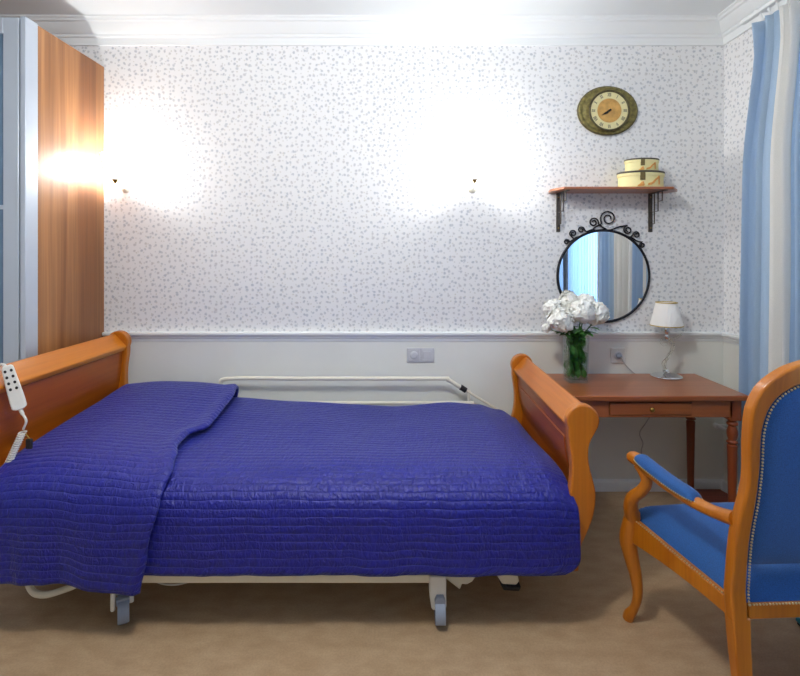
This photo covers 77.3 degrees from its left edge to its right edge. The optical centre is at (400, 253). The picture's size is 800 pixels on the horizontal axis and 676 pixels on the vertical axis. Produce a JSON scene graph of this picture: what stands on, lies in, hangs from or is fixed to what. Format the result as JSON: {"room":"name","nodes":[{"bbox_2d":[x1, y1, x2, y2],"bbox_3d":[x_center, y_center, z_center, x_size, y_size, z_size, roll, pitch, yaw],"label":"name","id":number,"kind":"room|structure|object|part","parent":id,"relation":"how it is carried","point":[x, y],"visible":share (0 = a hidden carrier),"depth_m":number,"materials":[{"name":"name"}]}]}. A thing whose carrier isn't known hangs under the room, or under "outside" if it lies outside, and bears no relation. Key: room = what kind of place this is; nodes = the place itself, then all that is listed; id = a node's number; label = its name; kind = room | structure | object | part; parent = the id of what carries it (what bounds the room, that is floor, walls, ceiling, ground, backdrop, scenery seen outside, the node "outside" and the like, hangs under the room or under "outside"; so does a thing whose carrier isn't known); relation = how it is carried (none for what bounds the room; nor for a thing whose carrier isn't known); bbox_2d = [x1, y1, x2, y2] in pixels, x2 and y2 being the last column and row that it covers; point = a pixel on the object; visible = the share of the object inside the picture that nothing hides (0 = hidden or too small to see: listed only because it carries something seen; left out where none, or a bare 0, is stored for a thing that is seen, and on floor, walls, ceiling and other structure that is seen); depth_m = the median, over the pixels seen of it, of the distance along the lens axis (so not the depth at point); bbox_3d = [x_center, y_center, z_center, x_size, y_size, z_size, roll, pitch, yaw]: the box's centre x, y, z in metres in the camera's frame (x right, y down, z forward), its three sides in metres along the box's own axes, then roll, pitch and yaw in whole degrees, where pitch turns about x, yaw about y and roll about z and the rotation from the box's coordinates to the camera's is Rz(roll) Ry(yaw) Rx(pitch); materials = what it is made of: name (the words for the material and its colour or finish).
{"room":"care facility","nodes":[
{"label":"care facility","id":0,"kind":"room"},
{"bbox_2d":[0,0,735,14],"bbox_3d":[-0.521,-1.510,0.492,5.357,0.080,5.585,0,0,0],"label":"ceiling","id":1,"kind":"structure","parent":0,"point":[7,7],"depth_m":2.97,"materials":[{"name":"paint"}]},
{"bbox_2d":[71,46,723,331],"bbox_3d":[-0.521,0.015,3.235,5.357,2.970,0.100,0,0,0],"label":"wall","id":2,"kind":"structure","parent":0,"point":[274,188],"depth_m":3.19,"materials":[{"name":"paper"}]},
{"bbox_2d":[106,175,130,192],"bbox_3d":[-1.752,-0.500,3.086,0.156,0.221,0.197,0,0,0],"label":"wall sconce","id":3,"kind":"object","parent":2,"relation":"attached to","point":[125,187],"visible":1,"depth_m":3.08,"materials":[{"name":"beige ceramic"}]},
{"bbox_3d":[-1.752,-0.420,3.175,0.060,0.060,0.019,0,0,0],"label":"wall plate","id":4,"kind":"part","parent":3,"relation":"part of","materials":[{"name":"beige ceramic"}]},
{"bbox_2d":[0,15,722,45],"bbox_3d":[-0.521,-1.397,3.127,5.157,0.144,0.116,0,0,0],"label":"trim","id":5,"kind":"structure","parent":2,"relation":"attached to","point":[74,30],"depth_m":3.13,"materials":[{"name":"white paint"}]},
{"bbox_2d":[102,332,722,340],"bbox_3d":[0.086,0.524,3.166,3.940,0.061,0.038,0,0,0],"label":"trim","id":6,"kind":"structure","parent":2,"relation":"attached to","point":[135,336],"depth_m":3.16,"materials":[{"name":"white paint"}]},
{"bbox_2d":[407,348,433,362],"bbox_3d":[0.124,0.642,3.166,0.174,0.092,0.018,0,0,0],"label":"wall socket","id":7,"kind":"object","parent":2,"relation":"attached to","point":[414,355],"visible":1,"depth_m":3.16,"materials":[{"name":"white plastic"}]},
{"bbox_2d":[128,341,722,478],"bbox_3d":[0.086,1.012,3.180,3.941,0.975,0.010,0,0,0],"label":"wainscoting","id":8,"kind":"structure","parent":2,"relation":"attached to","point":[483,367],"depth_m":3.17,"materials":[{"name":"beige paint"}]},
{"bbox_2d":[467,175,482,192],"bbox_3d":[0.452,-0.500,3.086,0.156,0.221,0.197,0,0,0],"label":"wall sconce","id":9,"kind":"object","parent":2,"relation":"attached to","point":[472,187],"visible":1,"depth_m":3.06,"materials":[{"name":"beige ceramic"}]},
{"bbox_3d":[0.452,-0.420,3.175,0.060,0.060,0.019,0,0,0],"label":"wall plate","id":10,"kind":"part","parent":9,"relation":"part of","materials":[{"name":"beige ceramic"}]},
{"bbox_2d":[556,211,649,322],"bbox_3d":[1.284,0.082,3.174,0.596,0.711,0.020,0,0,0],"label":"wall mirror","id":11,"kind":"object","parent":2,"relation":"attached to","point":[608,265],"visible":0.93,"depth_m":3.17,"materials":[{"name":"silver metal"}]},
{"bbox_2d":[577,86,637,135],"bbox_3d":[1.310,-0.908,3.162,0.384,0.314,0.044,0,0,0],"label":"wall clock","id":12,"kind":"object","parent":2,"relation":"attached to","point":[604,110],"visible":1,"depth_m":3.15,"materials":[{"name":"gold"}]},
{"bbox_2d":[548,187,677,231],"bbox_3d":[1.317,-0.270,3.077,0.789,0.260,0.214,0,0,0],"label":"wall shelf","id":13,"kind":"object","parent":2,"relation":"attached to","point":[651,190],"visible":1,"depth_m":3.08,"materials":[{"name":"brown wood"}]},
{"bbox_3d":[1.000,-0.283,3.104,0.008,0.194,0.146,0,0,0],"label":"step rod","id":14,"kind":"part","parent":13,"relation":"part of","materials":[{"name":"brown metal"}]},
{"bbox_2d":[617,170,664,186],"bbox_3d":[1.472,-0.450,3.072,0.283,0.099,0.195,0,0,0],"label":"box","id":15,"kind":"object","parent":13,"relation":"on","point":[637,178],"visible":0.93,"depth_m":2.99,"materials":[{"name":"beige cardboard"}]},
{"bbox_3d":[1.472,-0.484,3.072,0.280,0.029,0.192,0,0,0],"label":"lid","id":16,"kind":"part","parent":15,"relation":"part of","materials":[{"name":"beige cardboard"}]},
{"bbox_2d":[624,158,658,170],"bbox_3d":[1.478,-0.540,3.072,0.207,0.079,0.144,0,0,0],"label":"box","id":17,"kind":"object","parent":15,"relation":"on","point":[632,164],"visible":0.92,"depth_m":3.01,"materials":[{"name":"beige cardboard"}]},
{"bbox_3d":[1.478,-0.567,3.072,0.205,0.023,0.142,0,0,0],"label":"lid","id":18,"kind":"part","parent":17,"relation":"part of","materials":[{"name":"beige cardboard"}]},
{"bbox_2d":[648,176,659,184],"bbox_3d":[1.510,-0.440,2.983,0.081,0.059,0.010,0,0,-12],"label":"print","id":19,"kind":"object","parent":15,"relation":"attached to","point":[652,180],"depth_m":2.98},
{"bbox_3d":[1.586,-0.283,3.104,0.008,0.194,0.146,0,0,0],"label":"step rod","id":20,"kind":"part","parent":13,"relation":"part of","materials":[{"name":"brown metal"}]},
{"bbox_2d":[610,348,625,362],"bbox_3d":[1.376,0.644,3.167,0.096,0.096,0.015,0,0,0],"label":"power outlet","id":21,"kind":"object","parent":2,"relation":"attached to","point":[613,351],"visible":0.96,"depth_m":3.17,"materials":[{"name":"plastic"}]},
{"bbox_2d":[616,353,649,453],"bbox_3d":[1.477,1.010,3.146,0.238,0.769,0.038,0,0,0],"label":"lamp cord","id":22,"kind":"object","parent":21,"relation":"attached to","point":[618,355],"visible":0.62,"depth_m":3.15,"materials":[{"name":"grey plastic"}]},
{"bbox_2d":[593,479,722,491],"bbox_3d":[0.086,1.464,3.165,3.941,0.072,0.022,0,0,0],"label":"baseboard","id":23,"kind":"structure","parent":2,"relation":"attached to","point":[601,485],"depth_m":3.15,"materials":[{"name":"white paint"}]},
{"bbox_2d":[0,492,799,675],"bbox_3d":[-0.521,1.540,0.492,5.357,0.080,5.585,0,0,0],"label":"floor","id":24,"kind":"structure","parent":0,"point":[573,623],"depth_m":2.01,"materials":[{"name":"carpet"}]},
{"bbox_2d":[0,16,103,363],"bbox_3d":[-2.489,0.152,2.848,1.203,2.695,0.671,0,0,0],"label":"wardrobe","id":25,"kind":"object","parent":24,"relation":"on","point":[52,93],"visible":0.58,"depth_m":2.68,"materials":[{"name":"brown wood"}]},
{"bbox_3d":[-2.221,0.130,2.529,0.442,2.480,0.010,0,0,0],"label":"glass panel","id":26,"kind":"part","parent":25,"relation":"part of","materials":[{"name":"grey glass"}]},
{"bbox_3d":[-2.221,0.133,2.529,0.598,2.645,0.034,0,0,0],"label":"door","id":27,"kind":"part","parent":25,"relation":"part of","materials":[{"name":"wood"}]},
{"bbox_3d":[-1.901,0.155,2.892,0.022,2.690,0.583,0,0,0],"label":"panel","id":28,"kind":"part","parent":25,"relation":"part of","materials":[{"name":"brown wood"}]},
{"bbox_2d":[0,330,598,625],"bbox_3d":[-0.492,0.984,2.543,2.588,1.032,1.138,0,0,0],"label":"hospital bed","id":29,"kind":"object","parent":24,"relation":"on","point":[58,385],"visible":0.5,"depth_m":2.32,"materials":[{"name":"brown wood"}]},
{"bbox_2d":[0,363,32,462],"bbox_3d":[-1.643,0.685,2.107,0.159,0.446,0.065,0,0,0],"label":"remote","id":30,"kind":"object","parent":29,"relation":"hanging from","point":[16,397],"visible":0.91,"depth_m":2.10,"materials":[{"name":"white plastic"}]},
{"bbox_3d":[-1.631,0.830,2.108,0.090,0.156,0.031,0,0,-36],"label":"coiled cord","id":31,"kind":"part","parent":30,"relation":"part of","materials":[{"name":"white plastic"}]},
{"bbox_3d":[-1.710,0.894,2.546,0.071,0.649,0.999,0,0,0],"label":"headboard","id":32,"kind":"part","parent":29,"relation":"part of","materials":[{"name":"brown wood"}]},
{"bbox_3d":[-1.718,0.539,2.546,0.106,0.109,0.979,0,0,0],"label":"rail","id":33,"kind":"part","parent":29,"relation":"part of","materials":[{"name":"brown wood"}]},
{"bbox_3d":[-1.705,0.875,3.053,0.162,0.814,0.045,0,0,0],"label":"post","id":34,"kind":"part","parent":29,"relation":"part of","materials":[{"name":"brown wood"}]},
{"bbox_3d":[-0.382,0.829,3.095,1.520,0.145,0.025,0,0,0],"label":"safety rail","id":35,"kind":"part","parent":29,"relation":"part of","materials":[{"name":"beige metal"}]},
{"bbox_3d":[0.240,1.355,2.130,0.168,0.109,0.060,0,0,0],"label":"motor","id":36,"kind":"part","parent":29,"relation":"part of","materials":[{"name":"beige plastic"}]},
{"bbox_3d":[0.420,0.983,3.098,0.020,0.275,0.015,0,0,0],"label":"rail post","id":37,"kind":"part","parent":29,"relation":"part of","materials":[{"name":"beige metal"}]},
{"bbox_3d":[0.485,0.895,3.095,0.238,0.153,0.016,0,0,0],"label":"slide rod","id":38,"kind":"part","parent":29,"relation":"part of","materials":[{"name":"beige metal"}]},
{"bbox_3d":[0.721,0.946,3.053,0.162,0.673,0.045,0,0,0],"label":"post","id":39,"kind":"part","parent":29,"relation":"part of","materials":[{"name":"brown wood"}]},
{"bbox_3d":[0.726,0.965,2.546,0.071,0.510,0.999,0,0,0],"label":"footboard","id":40,"kind":"part","parent":29,"relation":"part of","materials":[{"name":"brown wood"}]},
{"bbox_3d":[0.734,0.680,2.546,0.106,0.109,0.979,0,0,0],"label":"rail","id":41,"kind":"part","parent":29,"relation":"part of","materials":[{"name":"brown wood"}]},
{"bbox_3d":[0.721,0.946,2.038,0.162,0.673,0.045,0,0,0],"label":"post","id":42,"kind":"part","parent":29,"relation":"part of","materials":[{"name":"brown wood"}]},
{"bbox_2d":[548,374,747,501],"bbox_3d":[1.335,1.125,2.888,1.020,0.750,0.504,0,0,0],"label":"writing desk","id":43,"kind":"object","parent":24,"relation":"on","point":[692,396],"visible":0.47,"depth_m":2.68,"materials":[{"name":"brown wood"}]},
{"bbox_3d":[1.330,0.826,2.851,0.434,0.062,0.378,0,0,0],"label":"drawer","id":44,"kind":"part","parent":43,"relation":"part of","materials":[{"name":"brown wood"}]},
{"bbox_2d":[649,301,683,379],"bbox_3d":[1.626,0.521,3.062,0.190,0.456,0.190,0,0,0],"label":"table lamp","id":45,"kind":"object","parent":43,"relation":"on","point":[666,314],"visible":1,"depth_m":3.02,"materials":[{"name":"white fabric"}]},
{"bbox_2d":[663,328,669,338],"bbox_3d":[1.626,0.456,3.062,0.040,0.132,0.040,0,0,0],"label":"socket","id":46,"kind":"object","parent":45,"relation":"attached to","point":[666,331],"depth_m":3.05,"materials":[{"name":"silver metal"}]},
{"bbox_3d":[1.626,0.296,3.062,0.126,0.005,0.126,0,0,-19],"label":"braid trim","id":47,"kind":"part","parent":45,"relation":"part of","materials":[{"name":"gold metal"}]},
{"bbox_3d":[1.626,0.436,3.062,0.189,0.005,0.189,0,0,-41],"label":"braid trim","id":48,"kind":"part","parent":45,"relation":"part of","materials":[{"name":"gold metal"}]},
{"bbox_3d":[1.626,0.366,3.062,0.186,0.146,0.186,0,0,0],"label":"lamp shade","id":49,"kind":"part","parent":45,"relation":"part of","materials":[{"name":"white fabric"}]},
{"bbox_3d":[1.635,0.610,3.062,0.072,0.216,0.026,0,0,0],"label":"stem","id":50,"kind":"part","parent":45,"relation":"part of","materials":[{"name":"clear glass"}]},
{"bbox_3d":[1.641,0.611,3.062,0.076,0.213,0.026,0,0,0],"label":"stem","id":51,"kind":"part","parent":45,"relation":"part of","materials":[{"name":"clear glass"}]},
{"bbox_3d":[1.787,1.139,3.085,0.060,0.722,0.060,0,0,0],"label":"leg","id":52,"kind":"part","parent":43,"relation":"part of","materials":[{"name":"brown wood"}]},
{"bbox_3d":[1.787,1.139,2.698,0.060,0.722,0.060,0,0,0],"label":"leg","id":53,"kind":"part","parent":43,"relation":"part of","materials":[{"name":"brown wood"}]},
{"bbox_3d":[1.030,0.614,2.955,0.122,0.272,0.122,0,0,0],"label":"glass vase","id":54,"kind":"object","parent":43,"relation":"on","visible":0},
{"bbox_2d":[541,323,572,373],"bbox_3d":[0.918,0.564,2.935,0.188,0.321,0.062,0,0,0],"label":"flower","id":55,"kind":"object","parent":54,"relation":"in","point":[544,326],"visible":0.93,"depth_m":2.92,"materials":[{"name":"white plant"}]},
{"bbox_2d":[542,298,583,376],"bbox_3d":[0.956,0.493,2.973,0.238,0.463,0.149,0,0,0],"label":"flower","id":56,"kind":"object","parent":54,"relation":"in","point":[549,306],"visible":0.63,"depth_m":2.94,"materials":[{"name":"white plant"}]},
{"bbox_2d":[545,307,583,376],"bbox_3d":[0.953,0.514,2.933,0.245,0.420,0.171,0,0,-43],"label":"flower","id":57,"kind":"object","parent":54,"relation":"in","point":[561,319],"visible":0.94,"depth_m":2.87,"materials":[{"name":"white plant"}]},
{"bbox_2d":[558,291,584,376],"bbox_3d":[1.009,0.468,2.975,0.173,0.513,0.158,0,0,38],"label":"flower","id":58,"kind":"object","parent":54,"relation":"in","point":[566,297],"visible":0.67,"depth_m":2.94,"materials":[{"name":"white plant"}]},
{"bbox_2d":[564,293,595,370],"bbox_3d":[1.070,0.480,2.991,0.197,0.489,0.167,0,0,0],"label":"flower","id":59,"kind":"object","parent":54,"relation":"in","point":[589,297],"visible":0.31,"depth_m":2.96,"materials":[{"name":"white plant"}]},
{"bbox_2d":[569,297,595,377],"bbox_3d":[1.058,0.489,2.922,0.165,0.472,0.165,0,0,-14],"label":"flower","id":60,"kind":"object","parent":54,"relation":"in","point":[583,310],"visible":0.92,"depth_m":2.88,"materials":[{"name":"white plant"}]},
{"bbox_2d":[569,301,609,375],"bbox_3d":[1.108,0.500,2.960,0.246,0.449,0.160,0,0,0],"label":"flower","id":61,"kind":"object","parent":54,"relation":"in","point":[602,312],"visible":0.58,"depth_m":2.92,"materials":[{"name":"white plant"}]},
{"bbox_2d":[619,360,799,675],"bbox_3d":[1.329,0.902,1.793,0.844,1.201,0.617,0,0,-3],"label":"armchair","id":62,"kind":"object","parent":24,"relation":"on","point":[743,555],"visible":1,"depth_m":1.58,"materials":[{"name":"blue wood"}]},
{"bbox_3d":[0.938,1.271,2.045,0.079,0.462,0.080,0,0,-3],"label":"leg","id":63,"kind":"part","parent":62,"relation":"part of","materials":[{"name":"brown wood"}]},
{"bbox_3d":[0.976,0.826,1.843,0.069,0.048,0.283,0,0,-17],"label":"nail trim","id":64,"kind":"part","parent":62,"relation":"part of","materials":[{"name":"silver metal"}]},
{"bbox_3d":[1.005,1.121,1.816,0.026,0.100,0.461,0,0,-15],"label":"seat rail","id":65,"kind":"part","parent":62,"relation":"part of","materials":[{"name":"brown wood"}]},
{"bbox_3d":[0.993,1.085,1.813,0.006,0.043,0.453,0,0,-16],"label":"nail trim","id":66,"kind":"part","parent":62,"relation":"part of","materials":[{"name":"silver metal"}]},
{"bbox_3d":[0.989,0.834,1.802,0.054,0.087,0.479,0,0,-16],"label":"armrest","id":67,"kind":"part","parent":62,"relation":"part of","materials":[{"name":"brown wood"}]},
{"bbox_2d":[639,502,799,602],"bbox_3d":[1.327,1.062,1.849,0.743,0.103,0.502,0,0,-2],"label":"seat cushion","id":68,"kind":"object","parent":62,"relation":"on","point":[695,542],"depth_m":1.76,"materials":[{"name":"blue fabric"}]},
{"bbox_3d":[1.072,1.324,1.582,0.060,0.352,0.065,0,0,-2],"label":"leg","id":69,"kind":"part","parent":62,"relation":"part of","materials":[{"name":"brown wood"}]},
{"bbox_3d":[1.339,0.731,1.558,0.600,0.859,0.145,0,0,-2],"label":"frame","id":70,"kind":"part","parent":62,"relation":"part of","materials":[{"name":"brown wood"}]},
{"bbox_3d":[1.337,1.131,1.603,0.480,0.046,0.030,0,0,-2],"label":"seat rail","id":71,"kind":"part","parent":62,"relation":"part of","materials":[{"name":"brown wood"}]},
{"bbox_3d":[1.340,0.735,1.540,0.507,0.749,0.102,0,0,-2],"label":"nail trim","id":72,"kind":"part","parent":62,"relation":"part of","materials":[{"name":"silver metal"}]},
{"bbox_3d":[1.338,1.107,1.588,0.478,0.007,0.006,0,0,-3],"label":"nail trim","id":73,"kind":"part","parent":62,"relation":"part of","materials":[{"name":"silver metal"}]},
{"bbox_2d":[695,489,727,502],"bbox_3d":[1.865,1.484,2.995,0.290,0.029,0.270,0,0,0],"label":"board","id":74,"kind":"object","parent":24,"relation":"on","point":[709,495],"visible":0.26,"depth_m":3.04,"materials":[{"name":"brown wood"}]},
{"bbox_2d":[724,20,763,334],"bbox_3d":[2.147,0.015,0.492,0.180,2.970,5.385,0,0,0],"label":"wall","id":75,"kind":"structure","parent":0,"point":[738,53],"depth_m":3.08,"materials":[{"name":"paper"}]},
{"bbox_2d":[713,423,726,431],"bbox_3d":[2.007,1.077,2.455,0.077,0.043,1.410,0,0,0],"label":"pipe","id":76,"kind":"object","parent":75,"relation":"attached to","point":[715,425],"visible":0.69,"depth_m":3.12,"materials":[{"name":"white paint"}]},
{"bbox_2d":[722,479,737,493],"bbox_3d":[2.037,1.464,0.492,0.022,0.072,5.385,0,0,0],"label":"baseboard","id":77,"kind":"structure","parent":75,"relation":"attached to","point":[724,482],"depth_m":3.13,"materials":[{"name":"white paint"}]},
{"bbox_2d":[722,332,738,345],"bbox_3d":[2.038,0.524,2.427,0.038,0.061,1.514,0,0,0],"label":"trim","id":78,"kind":"structure","parent":75,"relation":"attached to","point":[731,338],"depth_m":3.08,"materials":[{"name":"white paint"}]},
{"bbox_2d":[723,342,738,488],"bbox_3d":[2.052,1.012,0.487,0.010,0.975,5.375,0,0,0],"label":"trim","id":79,"kind":"structure","parent":75,"relation":"attached to","point":[730,351],"depth_m":3.12,"materials":[{"name":"beige paint"}]},
{"bbox_2d":[717,0,785,45],"bbox_3d":[1.999,-1.397,0.492,0.116,0.144,5.385,0,0,0],"label":"trim","id":80,"kind":"structure","parent":75,"relation":"attached to","point":[729,19],"depth_m":2.96,"materials":[{"name":"white paint"}]},
{"bbox_2d":[740,0,780,24],"bbox_3d":[1.955,-1.308,1.160,0.090,0.032,3.320,0,0,0],"label":"rail","id":81,"kind":"object","parent":75,"relation":"attached to","point":[763,9],"visible":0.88,"depth_m":2.69,"materials":[{"name":"white metal"}]},
{"bbox_2d":[738,0,799,486],"bbox_3d":[1.925,0.091,2.151,0.135,2.778,1.322,0,0,0],"label":"curtain","id":82,"kind":"object","parent":81,"relation":"hanging from","point":[769,326],"visible":0.7,"depth_m":2.56,"materials":[{"name":"blue fabric"}]},
{"bbox_3d":[-0.510,1.036,2.540,2.260,0.123,0.880,0,0,0],"label":"mattress","id":83,"kind":"object","parent":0,"visible":0},
{"bbox_2d":[0,381,580,595],"bbox_3d":[-0.472,1.037,2.490,2.360,0.543,1.161,0,0,0],"label":"bedspread","id":84,"kind":"object","parent":83,"relation":"on","point":[155,478],"visible":1,"depth_m":1.99,"materials":[{"name":"fabric"}]}
]}

